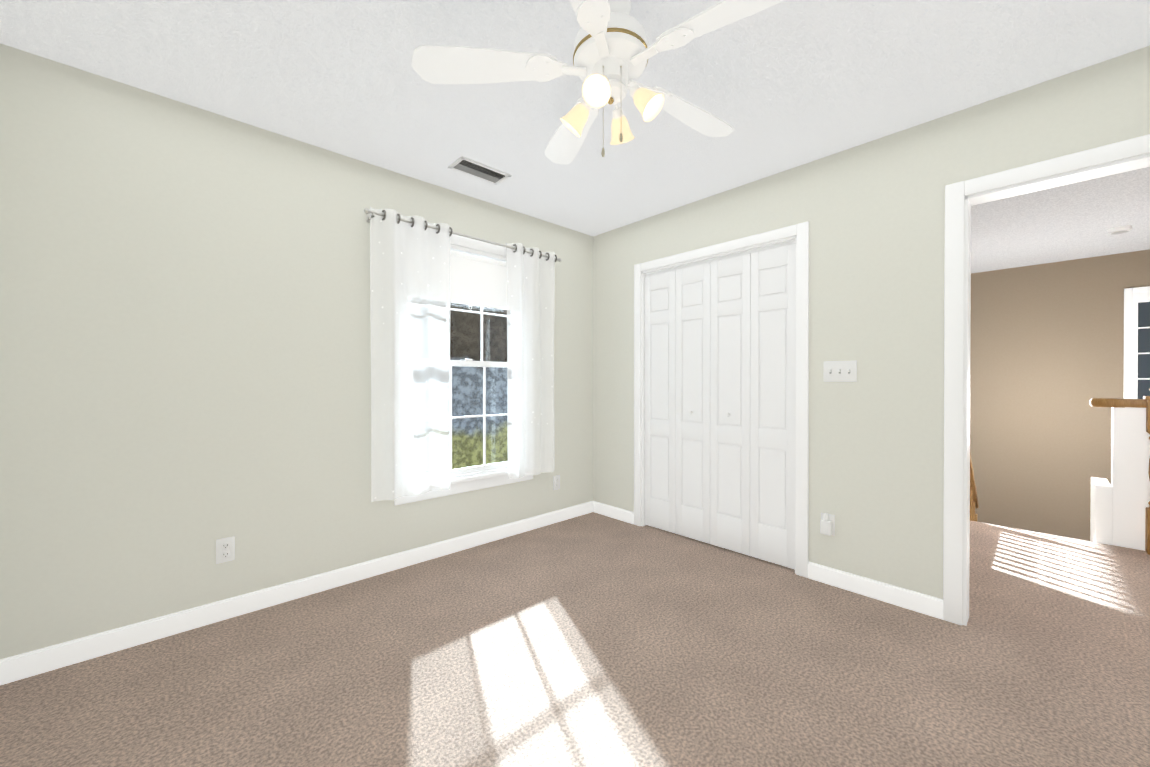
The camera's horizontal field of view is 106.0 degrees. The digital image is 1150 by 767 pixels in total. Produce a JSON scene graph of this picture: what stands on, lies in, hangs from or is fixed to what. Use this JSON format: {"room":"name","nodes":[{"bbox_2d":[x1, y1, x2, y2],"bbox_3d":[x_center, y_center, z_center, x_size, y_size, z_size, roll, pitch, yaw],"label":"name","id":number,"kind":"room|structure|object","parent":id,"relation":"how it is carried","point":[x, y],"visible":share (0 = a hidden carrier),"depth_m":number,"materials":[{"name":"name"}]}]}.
{"room":"empty bedroom","nodes":[
{"label":"empty bedroom","id":0,"kind":"room"},
{"bbox_2d":[0,43,592,659],"bbox_3d":[-1.062,-0.079,2.785,3.476,2.440,0.120,0,0,-43],"label":"wall","id":1,"kind":"structure","parent":0,"point":[184,343],"depth_m":2.02,"materials":[{"name":"paint"}]},
{"bbox_2d":[216,536,234,563],"bbox_3d":[-1.698,0.809,2.104,0.072,0.116,0.012,0,0,-43],"label":"electrical outlet","id":2,"kind":"object","parent":1,"relation":"attached to","point":[225,549],"visible":1,"depth_m":2.10,"materials":[{"name":"white plastic"}]},
{"bbox_2d":[4,501,591,683],"bbox_3d":[-1.005,1.095,2.751,3.206,0.093,0.014,0,0,-43],"label":"baseboard","id":3,"kind":"structure","parent":1,"relation":"attached to","point":[34,663],"depth_m":2.14,"materials":[{"name":"white wood"}]},
{"bbox_2d":[364,207,560,501],"bbox_3d":[-0.671,-0.164,2.984,1.486,1.718,0.122,0,0,-43],"label":"curtain","id":4,"kind":"object","parent":1,"relation":"attached to","point":[410,287],"visible":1,"depth_m":2.75,"materials":[{"name":"white fabric"}]},
{"bbox_2d":[394,234,532,504],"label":"double-hung window","id":5,"kind":"structure","parent":1,"relation":"in","point":[478,273],"depth_m":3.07,"materials":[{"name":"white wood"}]},
{"bbox_2d":[553,475,559,489],"bbox_3d":[-0.148,0.812,3.551,0.072,0.116,0.012,0,0,-43],"label":"electrical outlet","id":6,"kind":"object","parent":1,"relation":"attached to","point":[556,482],"visible":1,"depth_m":3.55,"materials":[{"name":"white plastic"}]},
{"bbox_2d":[0,512,1149,766],"bbox_3d":[1.173,1.205,1.854,5.463,0.120,4.540,0,0,-43],"label":"floor","id":7,"kind":"structure","parent":0,"point":[592,640],"depth_m":1.72,"materials":[{"name":"carpet"}]},
{"bbox_2d":[970,454,978,521],"bbox_3d":[3.111,1.238,3.552,3.662,2.460,0.118,0,0,-43],"label":"stair railing","id":8,"kind":"object","parent":7,"relation":"on","point":[974,503],"visible":0.12,"depth_m":4.44,"materials":[{"name":"brown wood"}]},
{"bbox_2d":[1090,389,1149,554],"bbox_3d":[4.284,0.696,2.738,0.506,1.390,1.342,0,0,-43],"label":"guard","id":9,"kind":"object","parent":7,"relation":"on","point":[1120,510],"visible":0.96,"depth_m":3.01,"materials":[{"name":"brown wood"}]},
{"bbox_2d":[0,0,1149,272],"bbox_3d":[1.991,-1.358,2.607,7.703,0.120,4.540,0,0,-43],"label":"ceiling","id":10,"kind":"structure","parent":0,"point":[786,84],"depth_m":1.86,"materials":[{"name":"white paint"}]},
{"bbox_2d":[448,156,510,184],"bbox_3d":[-0.578,-1.294,2.643,0.340,0.008,0.170,0,0,-43],"label":"ceiling vent","id":11,"kind":"object","parent":10,"relation":"in","point":[471,167],"visible":1,"depth_m":2.64,"materials":[{"name":"white metal"}]},
{"bbox_2d":[411,0,784,164],"bbox_3d":[0.167,-1.020,1.498,1.265,0.547,1.285,0,0,-43],"label":"ceiling fan","id":12,"kind":"object","parent":10,"relation":"hanging from","point":[613,53],"visible":1,"depth_m":1.44,"materials":[{"name":"white"}]},
{"bbox_2d":[1107,226,1131,234],"bbox_3d":[4.572,-1.283,3.637,0.132,0.039,0.132,0,0,-43],"label":"smoke detector","id":13,"kind":"object","parent":10,"relation":"attached to","point":[1118,230],"visible":1,"depth_m":3.61,"materials":[{"name":"white plastic"}]},
{"bbox_2d":[593,46,1149,598],"bbox_3d":[1.714,-0.077,2.272,0.120,2.440,4.420,0,0,-43],"label":"wall","id":14,"kind":"structure","parent":0,"point":[871,212],"depth_m":2.30,"materials":[{"name":"paint"}]},
{"bbox_2d":[592,501,633,523],"bbox_3d":[0.332,1.091,3.657,0.014,0.093,0.436,0,0,-43],"label":"baseboard","id":15,"kind":"structure","parent":14,"relation":"attached to","point":[600,508],"depth_m":3.66,"materials":[{"name":"white wood"}]},
{"bbox_2d":[645,244,794,568],"bbox_3d":[0.947,0.139,3.038,0.061,1.978,1.144,0,0,-43],"label":"bifold closet door","id":16,"kind":"structure","parent":14,"relation":"in","point":[719,403],"depth_m":2.96,"materials":[{"name":"white wood"}]},
{"bbox_2d":[634,222,808,577],"bbox_3d":[0.969,0.095,3.058,0.140,2.090,1.302,0,0,-43],"label":"trim","id":17,"kind":"structure","parent":14,"relation":"attached to","point":[797,235],"depth_m":2.66,"materials":[{"name":"white wood"}]},
{"bbox_2d":[820,513,834,535],"bbox_3d":[1.428,0.796,2.459,0.047,0.129,0.072,0,0,-43],"label":"electrical outlet","id":18,"kind":"object","parent":14,"relation":"attached to","point":[827,523],"visible":0.96,"depth_m":2.45,"materials":[{"name":"white plastic"}]},
{"bbox_2d":[824,361,856,381],"bbox_3d":[1.479,-0.068,2.421,0.018,0.116,0.165,0,0,-43],"label":"switch plate","id":19,"kind":"object","parent":14,"relation":"attached to","point":[840,371],"visible":1,"depth_m":2.42,"materials":[{"name":"white plastic"}]},
{"bbox_2d":[808,562,943,619],"bbox_3d":[1.581,1.096,2.321,0.014,0.093,0.617,0,0,-43],"label":"baseboard","id":20,"kind":"structure","parent":14,"relation":"attached to","point":[908,599],"depth_m":2.29,"materials":[{"name":"white wood"}]},
{"bbox_2d":[943,134,1149,625],"bbox_3d":[2.152,0.097,1.792,0.140,2.096,0.942,0,0,-43],"label":"trim","id":21,"kind":"structure","parent":14,"relation":"attached to","point":[962,198],"depth_m":2.05,"materials":[{"name":"white wood"}]},
{"bbox_2d":[970,249,1149,540],"bbox_3d":[4.762,0.710,5.205,0.120,4.040,4.540,0,0,-43],"label":"wall","id":22,"kind":"structure","parent":0,"point":[1046,352],"depth_m":4.72,"materials":[{"name":"paint"}]},
{"bbox_2d":[1123,286,1149,398],"bbox_3d":[5.793,0.096,3.997,0.018,2.080,0.910,0,0,-43],"label":"window","id":23,"kind":"structure","parent":22,"relation":"in","point":[1137,343],"depth_m":4.27,"materials":[{"name":"white wood"}]}
]}

